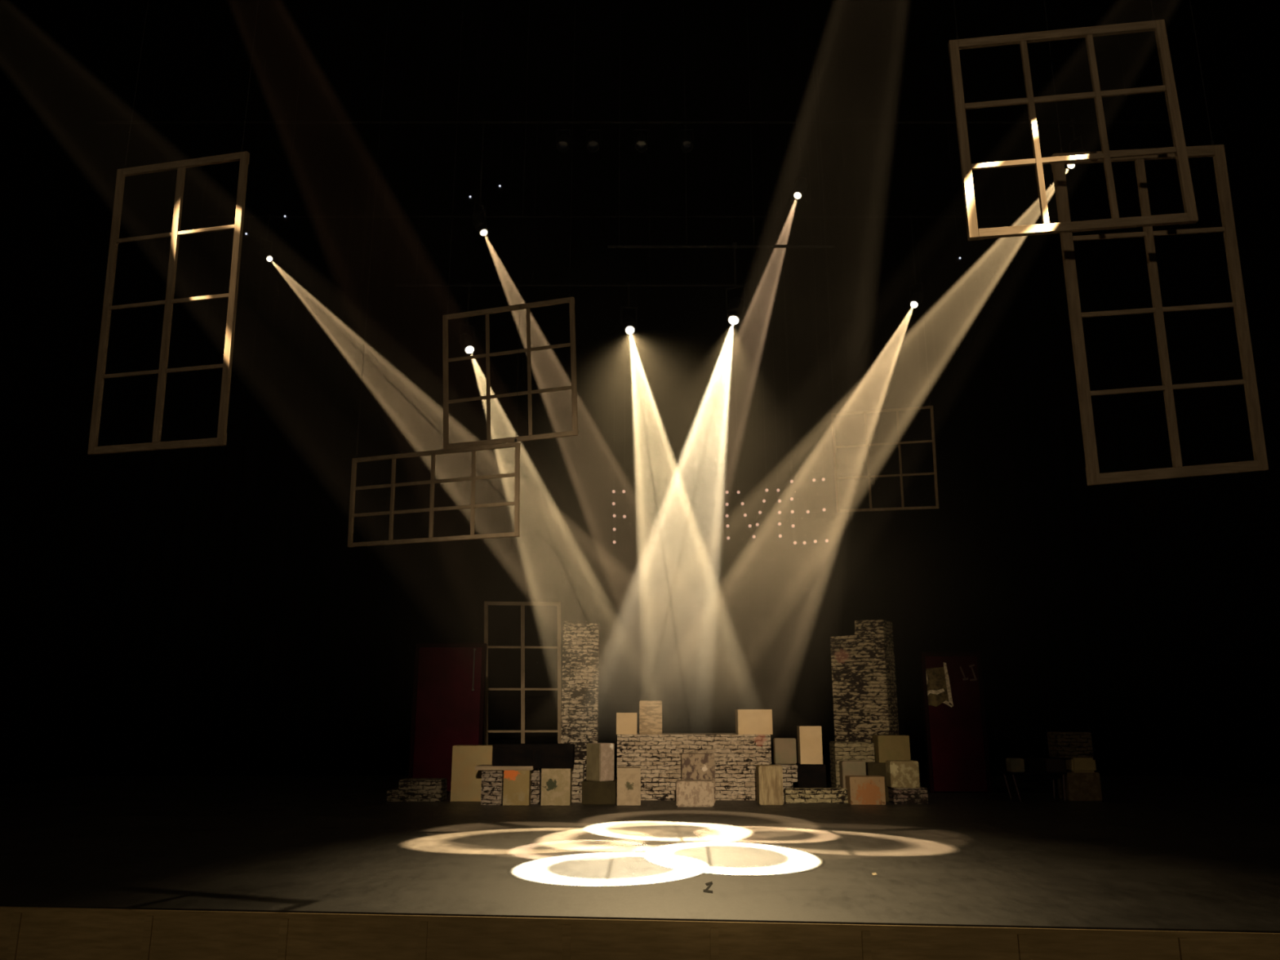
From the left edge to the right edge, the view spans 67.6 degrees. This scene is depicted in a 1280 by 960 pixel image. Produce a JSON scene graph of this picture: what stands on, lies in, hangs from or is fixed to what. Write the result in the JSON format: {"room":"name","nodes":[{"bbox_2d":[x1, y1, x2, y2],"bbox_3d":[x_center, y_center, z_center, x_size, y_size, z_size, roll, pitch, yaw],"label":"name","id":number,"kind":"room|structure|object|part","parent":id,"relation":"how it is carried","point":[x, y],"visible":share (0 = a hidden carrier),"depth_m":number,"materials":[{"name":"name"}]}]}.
{"room":"event venue","nodes":[
{"label":"event venue","id":0,"kind":"room"},
{"bbox_2d":[0,0,173,785],"bbox_3d":[-13.100,-4.137,7.935,0.200,17.250,35.500,0,-14,0],"label":"wall","id":1,"kind":"structure","parent":0,"point":[61,504],"depth_m":21.41,"materials":[{"name":"black"}]},
{"bbox_2d":[22,0,1257,174],"bbox_3d":[0.000,-12.644,9.875,26.400,0.200,35.700,0,-14,0],"label":"ceiling","id":2,"kind":"structure","parent":0,"point":[203,70],"depth_m":22.44,"materials":[{"name":"black"}]},
{"bbox_2d":[87,0,258,455],"bbox_3d":[-5.469,-6.025,12.070,1.842,11.648,0.310,-3,-14,12],"label":"window","id":3,"kind":"structure","parent":2,"relation":"hanging from","point":[180,166],"depth_m":11.09,"materials":[{"name":"brown wood"}]},
{"bbox_3d":[-5.488,-0.383,10.845,1.582,0.101,0.055,-3,-14,12],"label":"rail","id":4,"kind":"part","parent":3,"relation":"part of","materials":[{"name":"brown wood"}]},
{"bbox_3d":[-5.452,-3.756,11.388,1.582,0.101,0.055,-3,-14,12],"label":"rail","id":5,"kind":"part","parent":3,"relation":"part of","materials":[{"name":"brown wood"}]},
{"bbox_2d":[244,60,266,238],"bbox_3d":[-8.573,-7.481,21.386,0.100,4.466,0.142,0,-14,0],"label":"bulb","id":6,"kind":"object","parent":2,"relation":"hanging from","point":[247,235],"visible":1,"depth_m":21.04,"materials":[{"name":"black"}]},
{"bbox_2d":[282,62,301,220],"bbox_3d":[-7.766,-7.686,21.435,0.100,4.045,0.142,0,-14,0],"label":"bulb","id":7,"kind":"object","parent":2,"relation":"hanging from","point":[286,217],"visible":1,"depth_m":21.09,"materials":[{"name":"black"}]},
{"bbox_2d":[347,0,529,547],"bbox_3d":[-2.841,-5.138,14.370,2.680,12.300,0.075,-5,-14,19],"label":"window","id":8,"kind":"structure","parent":2,"relation":"hanging from","point":[516,503],"depth_m":13.06,"materials":[{"name":"brown wood"}]},
{"bbox_3d":[-2.827,0.808,12.924,2.531,0.061,0.051,-5,-14,19],"label":"rail","id":9,"kind":"part","parent":8,"relation":"part of","materials":[{"name":"brown wood"}]},
{"bbox_3d":[-2.858,-0.377,13.237,2.531,0.061,0.051,-5,-14,19],"label":"rail","id":10,"kind":"part","parent":8,"relation":"part of","materials":[{"name":"brown wood"}]},
{"bbox_2d":[467,39,478,201],"bbox_3d":[-3.537,-7.868,20.451,0.100,4.150,0.142,0,-14,0],"label":"bulb","id":11,"kind":"object","parent":2,"relation":"hanging from","point":[470,197],"visible":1,"depth_m":20.06,"materials":[{"name":"black"}]},
{"bbox_2d":[497,43,506,191],"bbox_3d":[-2.928,-7.990,20.480,0.100,3.900,0.142,0,-14,0],"label":"bulb","id":12,"kind":"object","parent":2,"relation":"hanging from","point":[500,186],"visible":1,"depth_m":20.11,"materials":[{"name":"black"}]},
{"bbox_2d":[442,0,578,448],"bbox_3d":[-1.841,-5.822,14.447,2.008,10.933,0.231,-3,-14,14],"label":"window","id":13,"kind":"structure","parent":2,"relation":"hanging from","point":[571,300],"depth_m":13.39,"materials":[{"name":"brown wood"}]},
{"bbox_3d":[-1.876,-2.426,13.547,1.850,0.128,0.055,-3,-14,14],"label":"rail","id":14,"kind":"part","parent":13,"relation":"part of","materials":[{"name":"brown wood"}]},
{"bbox_3d":[-1.807,-0.553,13.258,1.850,0.128,0.055,-3,-14,14],"label":"rail","id":15,"kind":"part","parent":13,"relation":"part of","materials":[{"name":"brown wood"}]},
{"bbox_2d":[395,37,786,286],"bbox_3d":[-1.000,-6.902,20.291,8.000,6.044,0.046,0,-14,0],"label":"batten","id":16,"kind":"object","parent":2,"relation":"hanging from","point":[532,284],"visible":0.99,"depth_m":19.57,"materials":[{"name":"black metal"}]},
{"bbox_2d":[458,282,475,354],"bbox_3d":[-3.486,-3.280,19.402,0.349,1.553,0.384,0,-14,0],"label":"lamp","id":17,"kind":"object","parent":16,"relation":"hanging from","point":[465,340],"visible":1,"depth_m":19.22,"materials":[{"name":"black metal"}]},
{"bbox_2d":[620,282,637,334],"bbox_3d":[-0.228,-3.471,19.483,0.339,1.142,0.435,0,-14,0],"label":"lamp","id":18,"kind":"object","parent":16,"relation":"hanging from","point":[628,322],"visible":1,"depth_m":19.33,"materials":[{"name":"black metal"}]},
{"bbox_2d":[612,155,626,543],"bbox_3d":[-0.500,-3.680,23.907,0.337,10.682,0.105,0,-14,0],"label":"letter","id":19,"kind":"object","parent":2,"relation":"hanging from","point":[614,491],"visible":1,"depth_m":22.91,"materials":[{"name":"black"}]},
{"bbox_2d":[207,91,1072,217],"bbox_3d":[0.000,-7.724,22.540,20.000,3.394,0.046,0,-14,0],"label":"batten","id":20,"kind":"object","parent":2,"relation":"hanging from","point":[208,216],"visible":0.94,"depth_m":22.13,"materials":[{"name":"black metal"}]},
{"bbox_2d":[258,213,273,262],"bbox_3d":[-8.562,-5.547,22.009,0.426,1.226,0.283,-5,-14,18],"label":"lamp","id":21,"kind":"object","parent":20,"relation":"hanging from","point":[264,253],"visible":1,"depth_m":21.85,"materials":[{"name":"black metal"}]},
{"bbox_2d":[908,213,923,308],"bbox_3d":[6.257,-4.999,21.884,0.357,2.351,0.390,0,-14,0],"label":"lamp","id":22,"kind":"object","parent":20,"relation":"hanging from","point":[916,300],"visible":1,"depth_m":21.65,"materials":[{"name":"black metal"}]},
{"bbox_2d":[608,0,833,248],"bbox_3d":[1.250,-7.251,15.733,3.500,7.494,0.046,0,-14,0],"label":"batten","id":23,"kind":"object","parent":2,"relation":"hanging from","point":[619,246],"visible":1,"depth_m":14.85,"materials":[{"name":"black metal"}]},
{"bbox_2d":[725,242,746,324],"bbox_3d":[1.467,-3.014,14.699,0.296,1.365,0.355,0,-14,0],"label":"lamp","id":24,"kind":"object","parent":23,"relation":"hanging from","point":[736,305],"visible":1,"depth_m":14.55,"materials":[{"name":"black metal"}]},
{"bbox_2d":[718,143,729,539],"bbox_3d":[2.084,-3.727,23.918,0.097,10.585,0.105,0,-14,0],"label":"letter","id":25,"kind":"object","parent":2,"relation":"hanging from","point":[726,491],"visible":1,"depth_m":22.93,"materials":[{"name":"black"}]},
{"bbox_2d":[729,143,768,538],"bbox_3d":[2.701,-3.743,23.922,0.757,10.552,0.105,0,-14,0],"label":"letter","id":26,"kind":"object","parent":2,"relation":"hanging from","point":[753,533],"visible":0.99,"depth_m":22.88,"materials":[{"name":"black metal"}]},
{"bbox_2d":[765,146,795,537],"bbox_3d":[3.483,-3.751,23.924,0.408,10.536,0.105,0,-14,0],"label":"letter","id":27,"kind":"object","parent":2,"relation":"hanging from","point":[791,481],"visible":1,"depth_m":22.90,"materials":[{"name":"black metal"}]},
{"bbox_2d":[779,153,828,544],"bbox_3d":[4.050,-3.670,23.915,0.829,10.698,0.125,0,-14,0],"label":"letter","id":28,"kind":"object","parent":2,"relation":"hanging from","point":[823,479],"visible":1,"depth_m":22.87,"materials":[{"name":"black metal"}]},
{"bbox_2d":[815,19,939,512],"bbox_3d":[4.842,-4.608,19.984,2.048,10.708,0.514,-6,-15,22],"label":"window","id":29,"kind":"structure","parent":2,"relation":"hanging from","point":[899,442],"depth_m":18.99,"materials":[{"name":"brown wood"}]},
{"bbox_3d":[4.786,-1.371,18.978,1.870,0.141,0.059,-6,-15,22],"label":"rail","id":30,"kind":"part","parent":29,"relation":"part of","materials":[{"name":"brown wood"}]},
{"bbox_3d":[4.895,0.578,18.960,1.870,0.141,0.059,-6,-15,22],"label":"rail","id":31,"kind":"part","parent":29,"relation":"part of","materials":[{"name":"brown wood"}]},
{"bbox_2d":[942,63,962,262],"bbox_3d":[6.922,-7.202,21.319,0.100,5.040,0.142,0,-14,0],"label":"bulb","id":32,"kind":"object","parent":2,"relation":"hanging from","point":[958,259],"visible":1,"depth_m":20.99,"materials":[{"name":"black"}]},
{"bbox_2d":[947,0,1198,240],"bbox_3d":[3.972,-7.237,9.836,1.996,10.334,0.098,-1,-14,6],"label":"window","id":33,"kind":"structure","parent":2,"relation":"hanging from","point":[1190,215],"depth_m":8.85,"materials":[{"name":"brown wood"}]},
{"bbox_3d":[3.966,-4.247,9.135,1.810,0.136,0.051,-1,-14,6],"label":"rail","id":34,"kind":"part","parent":33,"relation":"part of","materials":[{"name":"brown wood"}]},
{"bbox_3d":[3.978,-2.287,8.623,1.810,0.136,0.051,-1,-14,6],"label":"rail","id":35,"kind":"part","parent":33,"relation":"part of","materials":[{"name":"brown wood"}]},
{"bbox_2d":[1044,0,1268,485],"bbox_3d":[4.929,-6.047,10.172,1.923,12.491,0.377,1,-14,-4],"label":"window","id":36,"kind":"structure","parent":2,"relation":"hanging from","point":[1260,463],"depth_m":9.06,"materials":[{"name":"brown wood"}]},
{"bbox_3d":[4.853,-3.164,9.311,1.548,0.255,0.059,1,-14,-4],"label":"rail","id":37,"kind":"part","parent":36,"relation":"part of","materials":[{"name":"brown wood"}]},
{"bbox_3d":[5.007,-0.071,8.897,1.548,0.255,0.059,1,-14,-4],"label":"rail","id":38,"kind":"part","parent":36,"relation":"part of","materials":[{"name":"brown wood"}]},
{"bbox_3d":[0.000,-8.495,18.048,20.000,3.994,0.046,0,-14,0],"label":"batten","id":39,"kind":"object","parent":2,"relation":"hanging from","visible":0},
{"bbox_2d":[471,118,488,235],"bbox_3d":[-2.861,-5.481,17.320,0.324,2.344,0.288,0,-14,0],"label":"lamp","id":40,"kind":"object","parent":39,"relation":"hanging from","point":[477,220],"visible":1,"depth_m":17.07,"materials":[{"name":"black metal"}]},
{"bbox_2d":[555,123,570,152],"bbox_3d":[-1.403,-6.286,17.513,0.256,0.598,0.326,0,-14,0],"label":"spotlight","id":41,"kind":"object","parent":39,"relation":"hanging from","point":[562,145],"visible":1,"depth_m":17.48,"materials":[{"name":"black metal"}]},
{"bbox_2d":[586,123,599,152],"bbox_3d":[-0.854,-6.286,17.513,0.256,0.598,0.326,0,-14,0],"label":"spotlight","id":42,"kind":"object","parent":39,"relation":"hanging from","point":[593,145],"visible":1,"depth_m":17.48,"materials":[{"name":"black metal"}]},
{"bbox_2d":[634,123,648,152],"bbox_3d":[0.024,-6.286,17.513,0.255,0.598,0.326,0,-14,0],"label":"spotlight","id":43,"kind":"object","parent":39,"relation":"hanging from","point":[641,145],"visible":1,"depth_m":17.48,"materials":[{"name":"black metal"}]},
{"bbox_2d":[680,123,693,152],"bbox_3d":[0.854,-6.286,17.513,0.256,0.598,0.326,0,-14,0],"label":"spotlight","id":44,"kind":"object","parent":39,"relation":"hanging from","point":[689,145],"visible":0.98,"depth_m":17.48,"materials":[{"name":"black metal"}]},
{"bbox_2d":[792,118,808,199],"bbox_3d":[2.896,-5.832,17.421,0.296,1.614,0.315,0,-14,0],"label":"lamp","id":45,"kind":"object","parent":39,"relation":"hanging from","point":[800,186],"visible":1,"depth_m":17.25,"materials":[{"name":"black metal"}]},
{"bbox_2d":[1066,118,1085,168],"bbox_3d":[7.932,-6.126,17.471,0.395,1.019,0.281,0,-14,0],"label":"lamp","id":46,"kind":"object","parent":39,"relation":"hanging from","point":[1073,122],"visible":0.65,"depth_m":17.39,"materials":[{"name":"black metal"}]},
{"bbox_2d":[0,774,1279,933],"bbox_3d":[0.000,5.093,14.661,26.000,0.060,18.110,0,-14,0],"label":"floor","id":47,"kind":"structure","parent":0,"point":[1162,852],"depth_m":10.26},
{"bbox_2d":[386,777,447,801],"bbox_3d":[-3.795,5.283,16.321,0.925,0.346,0.500,0,-14,0],"label":"brick step","id":48,"kind":"structure","parent":47,"relation":"on","point":[409,789],"depth_m":16.08,"materials":[{"name":"beige brick"}]},
{"bbox_2d":[408,643,487,791],"bbox_3d":[-3.632,4.569,18.473,1.353,2.738,0.979,0,-14,0],"label":"door","id":49,"kind":"structure","parent":47,"relation":"on","point":[449,682],"depth_m":18.11,"materials":[{"name":"paint"}]},
{"bbox_3d":[-3.166,3.612,18.235,0.040,0.797,0.071,0,-13,0],"label":"door handle","id":50,"kind":"part","parent":49,"relation":"part of","materials":[{"name":"grey metal"}]},
{"bbox_2d":[450,745,492,801],"bbox_3d":[-2.851,5.006,16.358,0.678,0.902,0.350,0,-14,0],"label":"box","id":51,"kind":"object","parent":47,"relation":"on","point":[466,782],"visible":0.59,"depth_m":16.20,"materials":[{"name":"beige cardboard"}]},
{"bbox_2d":[480,770,503,804],"bbox_3d":[-2.413,5.045,15.728,0.336,0.533,0.400,0,-14,0],"label":"brick block","id":52,"kind":"object","parent":47,"relation":"on","point":[492,781],"visible":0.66,"depth_m":15.54,"materials":[{"name":"brick"}]},
{"bbox_2d":[502,770,531,805],"bbox_3d":[-2.002,5.029,15.690,0.420,0.546,0.420,0,-14,0],"label":"box","id":53,"kind":"object","parent":47,"relation":"on","point":[517,784],"visible":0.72,"depth_m":15.49,"materials":[{"name":"beige paint"}]},
{"bbox_2d":[475,764,534,770],"bbox_3d":[-2.212,4.743,15.790,0.944,0.061,0.500,0,-14,0],"label":"plank","id":54,"kind":"object","parent":53,"relation":"on","point":[480,767],"visible":0.74,"depth_m":15.55,"materials":[{"name":"beige wood"}]},
{"bbox_2d":[492,743,534,765],"bbox_3d":[-2.090,4.552,15.856,0.661,0.341,0.420,0,-14,0],"label":"box","id":55,"kind":"object","parent":54,"relation":"on","point":[503,754],"visible":0.84,"depth_m":15.65,"materials":[{"name":"paint"}]},
{"bbox_2d":[484,601,561,745],"bbox_3d":[-2.679,4.783,21.881,1.854,3.921,0.791,1,-14,-5],"label":"window","id":56,"kind":"structure","parent":47,"relation":"on","point":[522,604],"depth_m":21.88,"materials":[{"name":"brown wood"}]},
{"bbox_3d":[-2.694,2.839,21.970,1.582,0.094,0.063,1,-14,-5],"label":"rail","id":57,"kind":"part","parent":56,"relation":"part of","materials":[{"name":"brown wood"}]},
{"bbox_2d":[530,768,541,804],"bbox_3d":[-1.729,5.070,15.876,0.146,0.553,0.300,0,-14,0],"label":"post","id":58,"kind":"object","parent":47,"relation":"on","point":[535,791],"visible":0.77,"depth_m":15.74,"materials":[{"name":"brick"}]},
{"bbox_2d":[540,768,572,805],"bbox_3d":[-1.364,5.019,15.693,0.470,0.567,0.420,0,-14,0],"label":"box","id":59,"kind":"object","parent":47,"relation":"on","point":[556,783],"visible":0.85,"depth_m":15.49,"materials":[{"name":"beige cardboard"}]},
{"bbox_2d":[532,743,574,768],"bbox_3d":[-1.428,4.571,15.852,0.658,0.379,0.420,0,-14,0],"label":"box","id":60,"kind":"object","parent":59,"relation":"on","point":[544,755],"visible":1,"depth_m":15.65,"materials":[{"name":"paint"}]},
{"bbox_2d":[571,764,584,803],"bbox_3d":[-1.045,5.072,16.008,0.199,0.610,0.300,0,-14,0],"label":"post","id":61,"kind":"object","parent":47,"relation":"on","point":[578,771],"visible":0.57,"depth_m":15.87,"materials":[{"name":"brick"}]},
{"bbox_2d":[560,621,599,779],"bbox_3d":[-1.067,4.093,17.169,0.641,3.055,0.500,0,-14,0],"label":"brick column","id":62,"kind":"structure","parent":47,"relation":"on","point":[581,639],"depth_m":17.02,"materials":[{"name":"brick"}]},
{"bbox_2d":[582,778,616,804],"bbox_3d":[-0.670,5.165,15.857,0.553,0.359,0.550,0,-14,0],"label":"box","id":63,"kind":"object","parent":47,"relation":"on","point":[593,793],"visible":0.97,"depth_m":15.59,"materials":[{"name":"green paint"}]},
{"bbox_2d":[586,742,613,781],"bbox_3d":[-0.661,4.693,15.934,0.338,0.595,0.338,-12,-18,42],"label":"box","id":64,"kind":"object","parent":63,"relation":"on","point":[600,756],"visible":1,"depth_m":15.81,"materials":[{"name":"pink paint"}]},
{"bbox_2d":[617,766,640,805],"bbox_3d":[-0.181,5.003,15.649,0.383,0.578,0.340,0,-14,0],"label":"box","id":65,"kind":"object","parent":47,"relation":"on","point":[628,778],"visible":1,"depth_m":15.49,"materials":[{"name":"beige paint"}]},
{"bbox_2d":[0,906,1279,959],"bbox_3d":[-0.001,3.803,6.926,26.125,1.138,0.053,-1,-14,5],"label":"stage front edge","id":66,"kind":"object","parent":47,"relation":"attached to","point":[26,933],"depth_m":7.09,"materials":[{"name":"brown wood"}]},
{"bbox_2d":[617,733,771,799],"bbox_3d":[0.931,5.065,16.985,2.654,1.080,1.200,0,-14,0],"label":"brick wall","id":67,"kind":"structure","parent":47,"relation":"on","point":[736,757],"depth_m":16.44,"materials":[{"name":"brick"}]},
{"bbox_2d":[616,712,636,734],"bbox_3d":[-0.232,4.289,16.853,0.359,0.367,0.380,0,-14,0],"label":"box","id":68,"kind":"object","parent":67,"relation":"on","point":[626,722],"visible":0.95,"depth_m":16.67,"materials":[{"name":"cardboard"}]},
{"bbox_2d":[639,700,662,734],"bbox_3d":[0.187,4.186,16.867,0.398,0.574,0.400,0,-14,0],"label":"box","id":69,"kind":"object","parent":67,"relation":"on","point":[650,711],"visible":1,"depth_m":16.68,"materials":[{"name":"paint"}]},
{"bbox_2d":[735,709,773,734],"bbox_3d":[2.005,4.264,16.874,0.598,0.424,0.450,0,-14,0],"label":"box","id":70,"kind":"object","parent":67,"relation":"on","point":[748,722],"visible":0.96,"depth_m":16.66,"materials":[{"name":"cardboard"}]},
{"bbox_2d":[675,779,714,807],"bbox_3d":[0.877,5.038,15.390,0.594,0.388,0.400,0,-14,0],"label":"box","id":71,"kind":"object","parent":47,"relation":"on","point":[689,793],"visible":1,"depth_m":15.20,"materials":[{"name":"paint"}]},
{"bbox_2d":[680,752,715,802],"bbox_3d":[0.970,4.988,16.029,0.548,0.783,0.340,0,-14,0],"label":"box","id":72,"kind":"object","parent":47,"relation":"on","point":[694,766],"visible":0.66,"depth_m":15.91,"materials":[{"name":"paint"}]},
{"bbox_2d":[703,881,712,893],"bbox_3d":[0.591,3.534,8.307,0.080,0.004,0.551,-1,-14,4],"label":"tape mark","id":73,"kind":"object","parent":47,"relation":"on","point":[709,883],"visible":1,"depth_m":8.26,"materials":[{"name":"black"}]},
{"bbox_2d":[755,764,783,804],"bbox_3d":[2.131,5.009,15.736,0.391,0.606,0.400,0,-14,0],"label":"box","id":74,"kind":"object","parent":47,"relation":"on","point":[769,778],"visible":1,"depth_m":15.55,"materials":[{"name":"paint"}]},
{"bbox_2d":[773,764,797,802],"bbox_3d":[2.447,5.099,16.105,0.404,0.603,0.200,0,-14,0],"label":"brick pedestal","id":75,"kind":"object","parent":47,"relation":"on","point":[789,771],"visible":0.51,"depth_m":16.04,"materials":[{"name":"brick"}]},
{"bbox_2d":[773,737,796,764],"bbox_3d":[2.458,4.594,16.226,0.360,0.416,0.200,0,-14,0],"label":"box","id":76,"kind":"object","parent":75,"relation":"on","point":[784,748],"visible":1,"depth_m":16.14,"materials":[{"name":"beige cardboard"}]},
{"bbox_2d":[783,787,848,803],"bbox_3d":[2.932,5.240,15.891,1.058,0.228,0.250,0,-14,0],"label":"brick ledge","id":77,"kind":"object","parent":47,"relation":"on","point":[791,795],"visible":0.96,"depth_m":15.77,"materials":[{"name":"brick"}]},
{"bbox_2d":[794,763,826,787],"bbox_3d":[2.929,5.191,16.468,0.480,0.594,0.450,0,-14,0],"label":"box","id":78,"kind":"object","parent":77,"relation":"on","point":[809,775],"visible":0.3,"depth_m":16.28,"materials":[{"name":"paint"}]},
{"bbox_2d":[796,725,822,764],"bbox_3d":[2.946,4.595,16.601,0.379,0.628,0.330,0,-14,2],"label":"box","id":79,"kind":"object","parent":78,"relation":"on","point":[809,737],"visible":1,"depth_m":16.45,"materials":[{"name":"cardboard"}]},
{"bbox_2d":[829,741,875,787],"bbox_3d":[3.675,5.021,16.535,0.672,0.954,0.500,0,-14,0],"label":"brick block","id":80,"kind":"object","parent":47,"relation":"on","point":[839,751],"visible":0.49,"depth_m":16.37,"materials":[{"name":"brick"}]},
{"bbox_2d":[839,760,866,787],"bbox_3d":[3.586,5.066,16.087,0.394,0.659,0.250,0,-14,0],"label":"box","id":81,"kind":"object","parent":47,"relation":"on","point":[846,767],"visible":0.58,"depth_m":16.02,"materials":[{"name":"grey paint"}]},
{"bbox_2d":[830,619,899,742],"bbox_3d":[4.114,4.145,17.450,1.065,3.087,0.705,-9,-16,32],"label":"brick column","id":82,"kind":"structure","parent":47,"relation":"on","point":[864,695],"depth_m":17.25,"materials":[{"name":"brick"}]},
{"bbox_2d":[845,775,885,804],"bbox_3d":[3.707,5.096,15.732,0.568,0.434,0.320,0,-14,0],"label":"box","id":83,"kind":"object","parent":47,"relation":"on","point":[861,789],"visible":1,"depth_m":15.58,"materials":[{"name":"orange cardboard"}]},
{"bbox_2d":[865,761,888,801],"bbox_3d":[4.172,5.132,16.302,0.664,0.632,0.500,0,-14,0],"label":"box","id":84,"kind":"object","parent":47,"relation":"on","point":[873,768],"visible":0.14,"depth_m":16.10,"materials":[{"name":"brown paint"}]},
{"bbox_2d":[872,734,911,762],"bbox_3d":[4.302,4.599,16.379,0.531,0.439,0.400,0,-14,0],"label":"box","id":85,"kind":"object","parent":84,"relation":"on","point":[886,747],"visible":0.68,"depth_m":16.20,"materials":[{"name":"brown cardboard"}]},
{"bbox_2d":[888,786,928,804],"bbox_3d":[4.439,5.237,15.917,0.562,0.246,0.500,0,-14,0],"label":"brick block","id":86,"kind":"object","parent":47,"relation":"on","point":[919,795],"visible":0.88,"depth_m":15.68,"materials":[{"name":"brick"}]},
{"bbox_2d":[885,760,919,787],"bbox_3d":[4.378,4.912,15.995,0.473,0.422,0.400,0,-14,0],"label":"box","id":87,"kind":"object","parent":86,"relation":"on","point":[900,773],"visible":1,"depth_m":15.81,"materials":[{"name":"paint"}]},
{"bbox_2d":[919,652,991,792],"bbox_3d":[5.954,4.655,18.473,1.138,2.572,0.938,0,-14,0],"label":"door","id":88,"kind":"structure","parent":47,"relation":"on","point":[955,726],"depth_m":18.04,"materials":[{"name":"paint"}]},
{"bbox_2d":[925,662,953,707],"bbox_3d":[5.658,3.891,18.187,0.539,0.840,0.010,0,-13,0],"label":"poster","id":89,"kind":"object","parent":88,"relation":"attached to","point":[939,675],"depth_m":18.19,"materials":[{"name":"paper"}]},
{"bbox_2d":[1001,770,1066,800],"bbox_3d":[6.792,5.256,16.453,0.939,0.466,0.500,0,-14,0],"label":"table","id":90,"kind":"object","parent":47,"relation":"on","point":[1063,774],"visible":0.94,"depth_m":16.27,"materials":[{"name":"black paint"}]},
{"bbox_3d":[6.395,5.320,16.653,0.120,0.435,0.036,0,-13,0],"label":"leg","id":91,"kind":"part","parent":90,"relation":"part of","materials":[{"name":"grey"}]},
{"bbox_2d":[1005,757,1025,772],"bbox_3d":[6.455,4.902,16.455,0.232,0.223,0.240,0,-14,0],"label":"box","id":92,"kind":"object","parent":90,"relation":"on","point":[1013,764],"visible":1,"depth_m":16.35,"materials":[{"name":"paint"}]},
{"bbox_3d":[6.395,5.222,16.245,0.120,0.435,0.036,0,-13,0],"label":"leg","id":93,"kind":"part","parent":90,"relation":"part of","materials":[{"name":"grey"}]},
{"bbox_2d":[1040,758,1066,772],"bbox_3d":[7.107,4.914,16.483,0.329,0.212,0.300,0,-14,0],"label":"box","id":94,"kind":"object","parent":90,"relation":"on","point":[1051,765],"visible":0.89,"depth_m":16.34,"materials":[{"name":"black paint"}]},
{"bbox_3d":[7.205,5.320,16.653,0.051,0.430,0.036,0,-13,0],"label":"leg","id":95,"kind":"part","parent":90,"relation":"part of","materials":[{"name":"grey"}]},
{"bbox_3d":[7.205,5.222,16.245,0.051,0.430,0.036,0,-13,0],"label":"leg","id":96,"kind":"part","parent":90,"relation":"part of","materials":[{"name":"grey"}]},
{"bbox_2d":[1057,771,1102,800],"bbox_3d":[7.532,5.246,16.409,0.549,0.459,0.450,0,-14,0],"label":"box","id":97,"kind":"object","parent":47,"relation":"on","point":[1079,786],"visible":0.77,"depth_m":16.20,"materials":[{"name":"brown cardboard"}]},
{"bbox_2d":[1065,757,1096,772],"bbox_3d":[7.571,4.893,16.437,0.410,0.241,0.300,0,-14,0],"label":"box","id":98,"kind":"object","parent":97,"relation":"on","point":[1073,764],"visible":0.98,"depth_m":16.30,"materials":[{"name":"cardboard"}]},
{"bbox_2d":[1046,732,1093,757],"bbox_3d":[7.443,4.581,16.558,0.624,0.422,0.350,0,-14,0],"label":"brick block","id":99,"kind":"object","parent":98,"relation":"on","point":[1060,744],"visible":1,"depth_m":16.40,"materials":[{"name":"brick"}]},
{"bbox_2d":[88,169,1195,775],"bbox_3d":[0.000,-0.734,24.360,26.000,15.800,0.282,0,-14,0],"label":"wall","id":100,"kind":"structure","parent":0,"point":[246,634],"depth_m":24.21,"materials":[{"name":"black"}]},
{"bbox_2d":[1111,0,1279,785],"bbox_3d":[13.100,-4.137,7.935,0.200,17.250,35.500,0,-14,0],"label":"wall","id":101,"kind":"structure","parent":0,"point":[1221,532],"depth_m":21.26,"materials":[{"name":"black"}]}
]}

